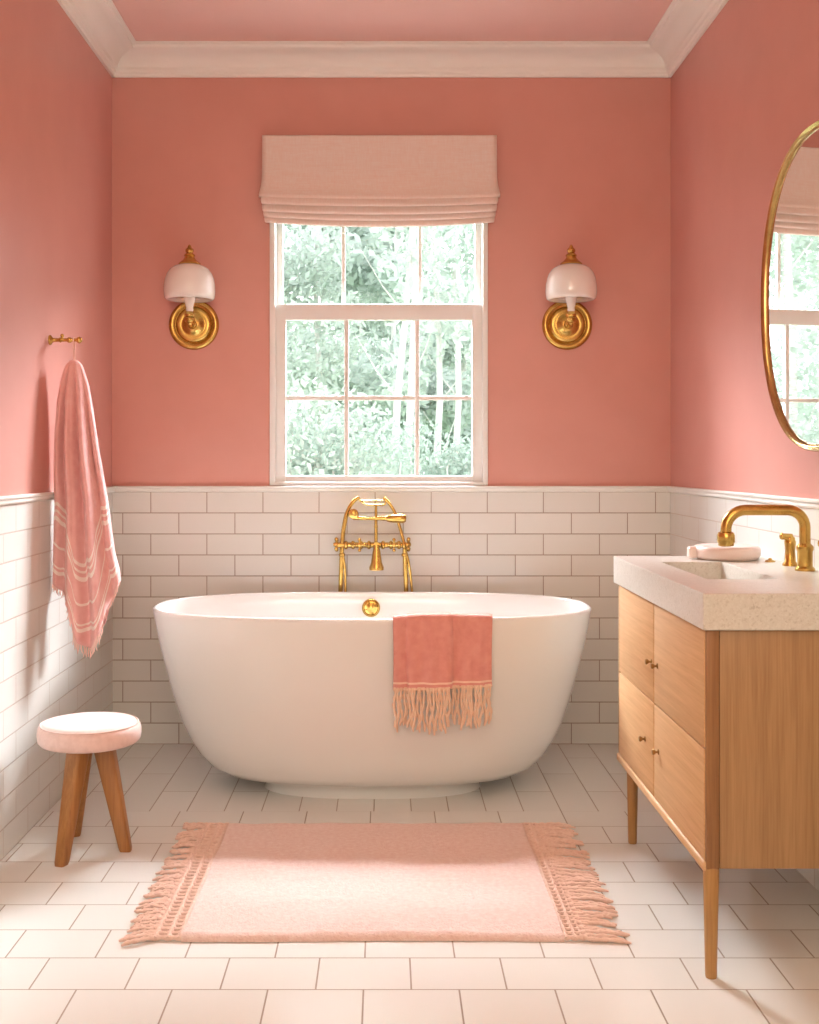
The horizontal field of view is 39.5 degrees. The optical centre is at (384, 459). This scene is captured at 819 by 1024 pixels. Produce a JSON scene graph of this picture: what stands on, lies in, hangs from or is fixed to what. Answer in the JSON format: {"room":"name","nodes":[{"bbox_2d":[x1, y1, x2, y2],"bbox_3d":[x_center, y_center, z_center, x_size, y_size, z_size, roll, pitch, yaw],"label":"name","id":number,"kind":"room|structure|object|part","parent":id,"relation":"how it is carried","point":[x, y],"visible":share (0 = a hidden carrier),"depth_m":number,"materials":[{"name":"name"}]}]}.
{"room":"bathroom","nodes":[
{"label":"bathroom","id":0,"kind":"room"},
{"bbox_2d":[0,0,112,860],"bbox_3d":[-1.143,-0.241,1.573,0.164,2.697,6.066,0,0,0],"label":"wall","id":1,"kind":"structure","parent":0,"point":[56,93],"depth_m":3.52,"materials":[{"name":"paint"}]},
{"bbox_2d":[0,486,115,505],"bbox_3d":[-1.054,0.113,1.573,0.022,0.024,5.746,0,0,0],"label":"trim","id":2,"kind":"structure","parent":1,"relation":"attached to","point":[23,498],"depth_m":3.36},
{"bbox_2d":[48,334,81,344],"bbox_3d":[-1.014,-0.383,3.620,0.103,0.036,0.032,0,0,0],"label":"wall hook","id":3,"kind":"object","parent":1,"relation":"attached to","point":[51,339],"visible":1,"depth_m":3.61,"materials":[{"name":"gold metal"}]},
{"bbox_2d":[52,337,120,658],"bbox_3d":[-0.939,0.117,3.609,0.213,1.014,0.178,0,0,0],"label":"hanging towel","id":4,"kind":"object","parent":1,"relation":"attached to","point":[86,570],"visible":1,"depth_m":3.57,"materials":[{"name":"pink fabric"}]},
{"bbox_2d":[57,0,135,76],"bbox_3d":[-1.005,-1.540,1.573,0.120,0.099,5.746,0,0,0],"label":"trim","id":5,"kind":"structure","parent":1,"relation":"attached to","point":[100,23],"depth_m":4.08,"materials":[{"name":"white paint"}]},
{"bbox_2d":[112,78,670,743],"bbox_3d":[0.025,-0.241,4.524,2.180,2.697,0.164,0,0,0],"label":"wall","id":6,"kind":"structure","parent":0,"point":[584,164],"depth_m":4.45,"materials":[{"name":"paint"}]},
{"bbox_2d":[164,245,218,349],"bbox_3d":[-0.744,-0.625,4.345,0.195,0.391,0.202,0,0,0],"label":"wall sconce","id":7,"kind":"object","parent":6,"relation":"attached to","point":[193,324],"visible":1,"depth_m":4.33,"materials":[{"name":"gold metal"}]},
{"bbox_2d":[184,297,194,310],"bbox_3d":[-0.744,-0.594,4.341,0.042,0.063,0.042,0,0,0],"label":"socket","id":8,"kind":"object","parent":7,"relation":"attached to","point":[189,301],"depth_m":4.33,"materials":[{"name":"ceramic"}]},
{"bbox_3d":[-0.744,-0.677,4.341,0.195,0.135,0.195,0,0,0],"label":"lamp shade","id":9,"kind":"part","parent":7,"relation":"part of","materials":[{"name":"white glass"}]},
{"bbox_3d":[-0.744,-0.535,4.370,0.042,0.060,0.099,0,0,0],"label":"arm","id":10,"kind":"part","parent":7,"relation":"part of","materials":[{"name":"gold metal"}]},
{"bbox_2d":[270,223,487,484],"bbox_3d":[-0.024,-0.471,4.502,0.850,1.141,0.128,0,0,0],"label":"window","id":11,"kind":"structure","parent":6,"relation":"in","point":[280,313],"depth_m":4.46,"materials":[{"name":"white wood"}]},
{"bbox_3d":[-0.021,-0.263,4.475,0.813,0.696,0.034,0,0,0],"label":"sash","id":12,"kind":"part","parent":11,"relation":"part of","materials":[{"name":"glass"}]},
{"bbox_3d":[-0.021,-0.789,4.511,0.813,0.448,0.030,0,0,0],"label":"sash","id":13,"kind":"part","parent":11,"relation":"part of","materials":[{"name":"glass"}]},
{"bbox_2d":[259,135,499,226],"bbox_3d":[-0.021,-1.076,4.404,0.925,0.355,0.082,0,0,0],"label":"blind","id":14,"kind":"object","parent":6,"relation":"attached to","point":[312,180],"visible":1,"depth_m":4.39,"materials":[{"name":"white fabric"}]},
{"bbox_3d":[-0.021,-1.127,4.383,0.925,0.253,0.036,0,0,0],"label":"fabric panel","id":15,"kind":"part","parent":14,"relation":"part of","materials":[{"name":"pink fabric"}]},
{"bbox_2d":[112,41,670,77],"bbox_3d":[0.025,-1.540,4.386,2.180,0.099,0.120,0,0,0],"label":"trim","id":16,"kind":"structure","parent":6,"relation":"attached to","point":[145,59],"depth_m":4.40,"materials":[{"name":"white paint"}]},
{"bbox_2d":[114,486,668,491],"bbox_3d":[0.025,0.113,4.435,2.180,0.024,0.022,0,0,0],"label":"trim","id":17,"kind":"structure","parent":6,"relation":"attached to","point":[118,488],"depth_m":4.43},
{"bbox_2d":[542,245,596,349],"bbox_3d":[0.709,-0.625,4.345,0.195,0.391,0.202,0,0,0],"label":"wall sconce","id":18,"kind":"object","parent":6,"relation":"attached to","point":[566,324],"visible":1,"depth_m":4.33,"materials":[{"name":"gold metal"}]},
{"bbox_3d":[0.709,-0.535,4.370,0.042,0.060,0.099,0,0,0],"label":"arm","id":19,"kind":"part","parent":18,"relation":"part of","materials":[{"name":"gold metal"}]},
{"bbox_3d":[0.709,-0.677,4.341,0.195,0.135,0.195,0,0,0],"label":"lamp shade","id":20,"kind":"part","parent":18,"relation":"part of","materials":[{"name":"white glass"}]},
{"bbox_2d":[566,297,576,310],"bbox_3d":[0.709,-0.594,4.341,0.042,0.063,0.042,0,0,0],"label":"socket","id":21,"kind":"object","parent":18,"relation":"attached to","point":[571,301],"depth_m":4.33,"materials":[{"name":"ceramic"}]},
{"bbox_2d":[112,0,672,40],"bbox_3d":[0.025,-1.650,1.573,2.500,0.120,6.066,0,0,0],"label":"ceiling","id":22,"kind":"structure","parent":0,"point":[147,20],"depth_m":4.11,"materials":[{"name":"paint"}]},
{"bbox_2d":[0,744,818,1023],"bbox_3d":[0.025,1.167,1.573,2.500,0.120,6.066,0,0,0],"label":"floor","id":23,"kind":"structure","parent":0,"point":[63,960],"depth_m":2.62,"materials":[{"name":"tile"}]},
{"bbox_2d":[37,712,141,866],"bbox_3d":[-0.838,0.921,3.234,0.288,0.372,0.288,0,0,0],"label":"round stool","id":24,"kind":"object","parent":23,"relation":"on","point":[79,736],"visible":1,"depth_m":3.16,"materials":[{"name":"wood"}]},
{"bbox_3d":[-0.871,0.958,3.161,0.052,0.298,0.126,0,0,23],"label":"leg","id":25,"kind":"part","parent":24,"relation":"part of","materials":[{"name":"brown wood"}]},
{"bbox_3d":[-0.889,0.958,3.309,0.052,0.298,0.145,0,0,-33],"label":"leg","id":26,"kind":"part","parent":24,"relation":"part of","materials":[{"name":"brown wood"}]},
{"bbox_3d":[-0.838,0.768,3.234,0.288,0.066,0.288,0,0,0],"label":"seat","id":27,"kind":"part","parent":24,"relation":"part of","materials":[{"name":"fabric"}]},
{"bbox_3d":[-0.772,0.958,3.232,0.108,0.298,0.052,0,0,0],"label":"leg","id":28,"kind":"part","parent":24,"relation":"part of","materials":[{"name":"brown wood"}]},
{"bbox_2d":[153,592,591,798],"bbox_3d":[-0.043,0.800,3.913,1.486,0.613,0.747,0,0,0],"label":"bathtub","id":29,"kind":"object","parent":23,"relation":"on","point":[292,693],"visible":0.97,"depth_m":3.63,"materials":[{"name":"ceramic"}]},
{"bbox_3d":[-0.052,0.551,4.245,0.068,0.068,0.024,0,0,0],"label":"overflow plate","id":30,"kind":"part","parent":29,"relation":"part of","materials":[{"name":"gold metal"}]},
{"bbox_2d":[392,612,492,734],"bbox_3d":[0.180,0.662,3.554,0.321,0.371,0.107,0,0,-5],"label":"towel","id":31,"kind":"object","parent":29,"relation":"hanging from","point":[433,653],"visible":1,"depth_m":3.52,"materials":[{"name":"pink fabric"}]},
{"bbox_3d":[0.181,0.706,3.522,0.311,0.012,0.038,0,0,-7],"label":"hem cord","id":32,"kind":"part","parent":31,"relation":"part of","materials":[{"name":"pink fabric"}]},
{"bbox_2d":[333,496,412,591],"bbox_3d":[-0.039,0.622,4.360,0.342,0.969,0.092,0,0,0],"label":"faucet","id":33,"kind":"object","parent":23,"relation":"on","point":[376,564],"visible":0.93,"depth_m":4.36,"materials":[{"name":"gold metal"}]},
{"bbox_3d":[-0.187,0.324,4.372,0.022,0.058,0.058,0,0,0],"label":"cross handle","id":34,"kind":"part","parent":33,"relation":"part of","materials":[{"name":"gold metal"}]},
{"bbox_3d":[-0.097,0.323,4.351,0.053,0.053,0.042,0,0,0],"label":"tap handle","id":35,"kind":"part","parent":33,"relation":"part of","materials":[{"name":"gold metal"}]},
{"bbox_3d":[-0.032,0.366,4.343,0.056,0.106,0.059,0,0,0],"label":"spout","id":36,"kind":"part","parent":33,"relation":"part of","materials":[{"name":"gold metal"}]},
{"bbox_3d":[0.034,0.323,4.351,0.053,0.053,0.042,0,0,0],"label":"tap handle","id":37,"kind":"part","parent":33,"relation":"part of","materials":[{"name":"gold metal"}]},
{"bbox_3d":[0.089,0.324,4.372,0.022,0.058,0.058,0,0,0],"label":"cross handle","id":38,"kind":"part","parent":33,"relation":"part of","materials":[{"name":"gold metal"}]},
{"bbox_2d":[119,822,631,946],"bbox_3d":[-0.019,1.098,3.022,1.189,0.020,0.874,0,0,0],"label":"rug","id":39,"kind":"object","parent":23,"relation":"on","point":[484,881],"visible":1,"depth_m":2.93,"materials":[{"name":"pink fabric"}]},
{"bbox_2d":[617,585,818,978],"bbox_3d":[0.885,0.735,2.884,0.444,0.745,0.919,0,0,0],"label":"vanity cabinet","id":40,"kind":"object","parent":23,"relation":"on","point":[718,730],"visible":0.89,"depth_m":2.43,"materials":[{"name":"brown wood"}]},
{"bbox_3d":[0.698,0.617,3.330,0.028,0.510,0.026,0,0,0],"label":"corner post","id":41,"kind":"part","parent":40,"relation":"part of","materials":[{"name":"brown wood"}]},
{"bbox_3d":[0.715,0.989,3.295,0.034,0.237,0.034,0,0,0],"label":"leg","id":42,"kind":"part","parent":40,"relation":"part of","materials":[{"name":"brown wood"}]},
{"bbox_3d":[0.691,0.488,3.104,0.019,0.251,0.423,0,0,0],"label":"door","id":43,"kind":"part","parent":40,"relation":"part of","materials":[{"name":"brown wood"}]},
{"bbox_3d":[0.691,0.736,3.104,0.019,0.236,0.423,0,0,0],"label":"door","id":44,"kind":"part","parent":40,"relation":"part of","materials":[{"name":"brown wood"}]},
{"bbox_3d":[0.672,0.730,2.985,0.018,0.016,0.016,0,0,0],"label":"knob","id":45,"kind":"part","parent":40,"relation":"part of","materials":[{"name":"gold metal"}]},
{"bbox_3d":[0.672,0.515,2.912,0.018,0.016,0.016,0,0,0],"label":"knob","id":46,"kind":"part","parent":40,"relation":"part of","materials":[{"name":"gold metal"}]},
{"bbox_3d":[0.672,0.515,2.850,0.018,0.016,0.016,0,0,0],"label":"knob","id":47,"kind":"part","parent":40,"relation":"part of","materials":[{"name":"gold metal"}]},
{"bbox_3d":[0.672,0.727,2.838,0.018,0.016,0.016,0,0,0],"label":"knob","id":48,"kind":"part","parent":40,"relation":"part of","materials":[{"name":"gold metal"}]},
{"bbox_3d":[0.691,0.867,2.885,0.026,0.022,0.909,0,0,0],"label":"rail","id":49,"kind":"part","parent":40,"relation":"part of","materials":[{"name":"brown wood"}]},
{"bbox_3d":[0.691,0.736,2.660,0.019,0.236,0.450,0,0,0],"label":"door","id":50,"kind":"part","parent":40,"relation":"part of","materials":[{"name":"brown wood"}]},
{"bbox_3d":[0.691,0.488,2.660,0.019,0.251,0.450,0,0,0],"label":"door","id":51,"kind":"part","parent":40,"relation":"part of","materials":[{"name":"brown wood"}]},
{"bbox_3d":[0.698,0.989,2.441,0.034,0.237,0.034,0,0,0],"label":"leg","id":52,"kind":"part","parent":40,"relation":"part of","materials":[{"name":"brown wood"}]},
{"bbox_3d":[0.698,0.617,2.438,0.028,0.510,0.026,0,0,0],"label":"corner post","id":53,"kind":"part","parent":40,"relation":"part of","materials":[{"name":"brown wood"}]},
{"bbox_2d":[614,556,818,629],"bbox_3d":[0.892,0.322,2.889,0.436,0.078,0.948,0,0,0],"label":"countertop","id":54,"kind":"structure","parent":40,"relation":"on","point":[759,594],"depth_m":2.59,"materials":[{"name":"white stone"}]},
{"bbox_2d":[687,543,760,560],"bbox_3d":[0.978,0.263,3.262,0.186,0.040,0.186,0,0,42],"label":"soap dish","id":55,"kind":"object","parent":54,"relation":"on","point":[705,551],"visible":0.92,"depth_m":3.19,"materials":[{"name":"pink ceramic"}]},
{"bbox_3d":[0.881,0.264,3.262,0.030,0.033,0.032,0,0,0],"label":"tab handle","id":56,"kind":"part","parent":55,"relation":"part of","materials":[{"name":"pink ceramic"}]},
{"bbox_2d":[717,505,818,571],"bbox_3d":[0.977,0.199,2.972,0.254,0.169,0.424,0,0,0],"label":"tap","id":57,"kind":"object","parent":54,"relation":"on","point":[725,537],"visible":1,"depth_m":2.90,"materials":[{"name":"gold metal"}]},
{"bbox_3d":[1.080,0.239,3.050,0.049,0.088,0.040,0,0,0],"label":"lever handle","id":58,"kind":"part","parent":57,"relation":"part of","materials":[{"name":"gold metal"}]},
{"bbox_3d":[0.910,0.617,2.436,0.394,0.508,0.015,0,0,0],"label":"panel","id":59,"kind":"part","parent":40,"relation":"part of","materials":[{"name":"brown wood"}]},
{"bbox_2d":[670,0,818,891],"bbox_3d":[1.193,-0.241,1.573,0.164,2.697,6.066,0,0,0],"label":"wall","id":60,"kind":"structure","parent":0,"point":[748,88],"depth_m":3.64,"materials":[{"name":"paint"}]},
{"bbox_2d":[647,0,728,77],"bbox_3d":[1.055,-1.540,1.573,0.120,0.099,5.746,0,0,0],"label":"trim","id":61,"kind":"structure","parent":60,"relation":"attached to","point":[682,25],"depth_m":4.08,"materials":[{"name":"white paint"}]},
{"bbox_2d":[667,486,818,508],"bbox_3d":[1.104,0.113,1.573,0.022,0.024,5.746,0,0,0],"label":"trim","id":62,"kind":"structure","parent":60,"relation":"attached to","point":[763,498],"depth_m":3.43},
{"bbox_2d":[761,120,818,451],"bbox_3d":[1.090,-0.426,2.803,0.078,0.812,0.612,0,0,-6],"label":"oval mirror","id":63,"kind":"object","parent":60,"relation":"attached to","point":[790,256],"visible":1,"depth_m":2.92,"materials":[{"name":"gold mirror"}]},
{"label":"outside","id":64,"kind":"structure","parent":0,"visible":0},
{"bbox_3d":[0.000,2.157,32.453,60.000,0.100,55.094,0,0,0],"label":"lawn","id":65,"kind":"structure","parent":64,"visible":0},
{"bbox_2d":[284,224,368,473],"bbox_3d":[-1.555,-1.783,22.511,2.378,8.222,2.798,0,0,28],"label":"birch tree","id":66,"kind":"object","parent":65,"relation":"on","point":[294,287],"visible":0.48,"depth_m":22.25,"materials":[{"name":"green plant"}]},
{"bbox_2d":[287,377,396,474],"bbox_3d":[-0.544,0.740,9.019,1.302,2.744,1.206,0,0,0],"label":"shrub","id":67,"kind":"object","parent":65,"relation":"on","point":[333,461],"visible":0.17,"depth_m":8.82,"materials":[{"name":"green plant"}]},
{"bbox_3d":[-0.612,1.049,9.000,0.776,2.127,0.638,0,0,0],"label":"stem","id":68,"kind":"part","parent":67,"relation":"part of","materials":[{"name":"plant"}]},
{"bbox_2d":[284,224,431,472],"bbox_3d":[-1.302,-2.985,26.978,4.739,10.547,4.604,0,0,0],"label":"birch tree","id":69,"kind":"object","parent":65,"relation":"on","point":[365,379],"visible":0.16,"depth_m":26.23,"materials":[{"name":"green plant"}]},
{"bbox_2d":[293,227,435,473],"bbox_3d":[-0.648,-3.788,42.051,5.702,11.791,5.327,0,0,0],"label":"birch tree","id":70,"kind":"object","parent":65,"relation":"on","point":[370,348],"visible":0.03,"depth_m":41.67,"materials":[{"name":"green plant"}]},
{"bbox_2d":[323,407,414,474],"bbox_3d":[-0.183,0.813,10.578,1.544,2.599,1.222,0,0,0],"label":"shrub","id":71,"kind":"object","parent":65,"relation":"on","point":[398,454],"visible":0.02,"depth_m":10.50,"materials":[{"name":"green plant"}]},
{"bbox_2d":[297,225,470,469],"bbox_3d":[0.129,-2.958,32.014,5.492,10.141,4.611,0,0,0],"label":"birch tree","id":72,"kind":"object","parent":65,"relation":"on","point":[429,409],"visible":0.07,"depth_m":32.07,"materials":[{"name":"green plant"}]},
{"bbox_2d":[355,224,473,473],"bbox_3d":[0.372,-1.929,12.833,2.232,8.072,1.563,0,0,-43],"label":"birch tree","id":73,"kind":"object","parent":65,"relation":"on","point":[456,252],"visible":0.11,"depth_m":12.97,"materials":[{"name":"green plant"}]},
{"bbox_3d":[0.372,-3.550,12.833,2.232,4.830,1.563,0,0,-43],"label":"crown","id":74,"kind":"part","parent":73,"relation":"part of","materials":[{"name":"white plant"}]},
{"bbox_2d":[370,225,463,474],"bbox_3d":[0.422,-2.265,15.485,2.134,8.752,1.957,0,0,0],"label":"birch tree","id":75,"kind":"object","parent":65,"relation":"on","point":[411,376],"visible":0.03,"depth_m":15.37,"materials":[{"name":"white plant"}]},
{"bbox_3d":[0.422,-4.751,15.485,2.134,3.780,1.957,0,0,0],"label":"crown","id":76,"kind":"part","parent":75,"relation":"part of","materials":[{"name":"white plant"}]},
{"bbox_2d":[369,225,473,473],"bbox_3d":[0.840,-2.260,17.788,2.424,8.738,1.772,0,0,0],"label":"birch tree","id":77,"kind":"object","parent":65,"relation":"on","point":[438,298],"visible":0.27,"depth_m":17.76,"materials":[{"name":"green plant"}]},
{"bbox_2d":[378,417,470,474],"bbox_3d":[0.614,0.823,12.233,1.671,2.580,1.210,0,0,-12],"label":"shrub","id":78,"kind":"object","parent":65,"relation":"on","point":[452,467],"visible":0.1,"depth_m":12.20,"materials":[{"name":"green plant"}]},
{"bbox_2d":[381,260,473,472],"bbox_3d":[1.873,-4.099,47.231,6.617,12.418,5.394,0,0,0],"label":"birch tree","id":79,"kind":"object","parent":65,"relation":"on","point":[468,372],"visible":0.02,"depth_m":45.84,"materials":[{"name":"green plant"}]},
{"bbox_2d":[396,224,473,460],"bbox_3d":[1.427,-2.366,20.225,2.464,8.949,2.039,0,0,0],"label":"birch tree","id":80,"kind":"object","parent":65,"relation":"on","point":[457,423],"visible":0.16,"depth_m":20.16,"materials":[{"name":"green plant"}]},
{"bbox_3d":[1.427,-4.411,20.225,2.464,4.859,2.039,0,0,0],"label":"crown","id":81,"kind":"part","parent":80,"relation":"part of","materials":[{"name":"white"}]},
{"bbox_2d":[400,224,473,474],"bbox_3d":[2.515,-3.384,37.114,5.526,11.712,5.290,0,0,0],"label":"birch tree","id":82,"kind":"object","parent":65,"relation":"on","point":[449,351],"visible":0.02,"depth_m":35.64,"materials":[{"name":"green plant"}]}
]}

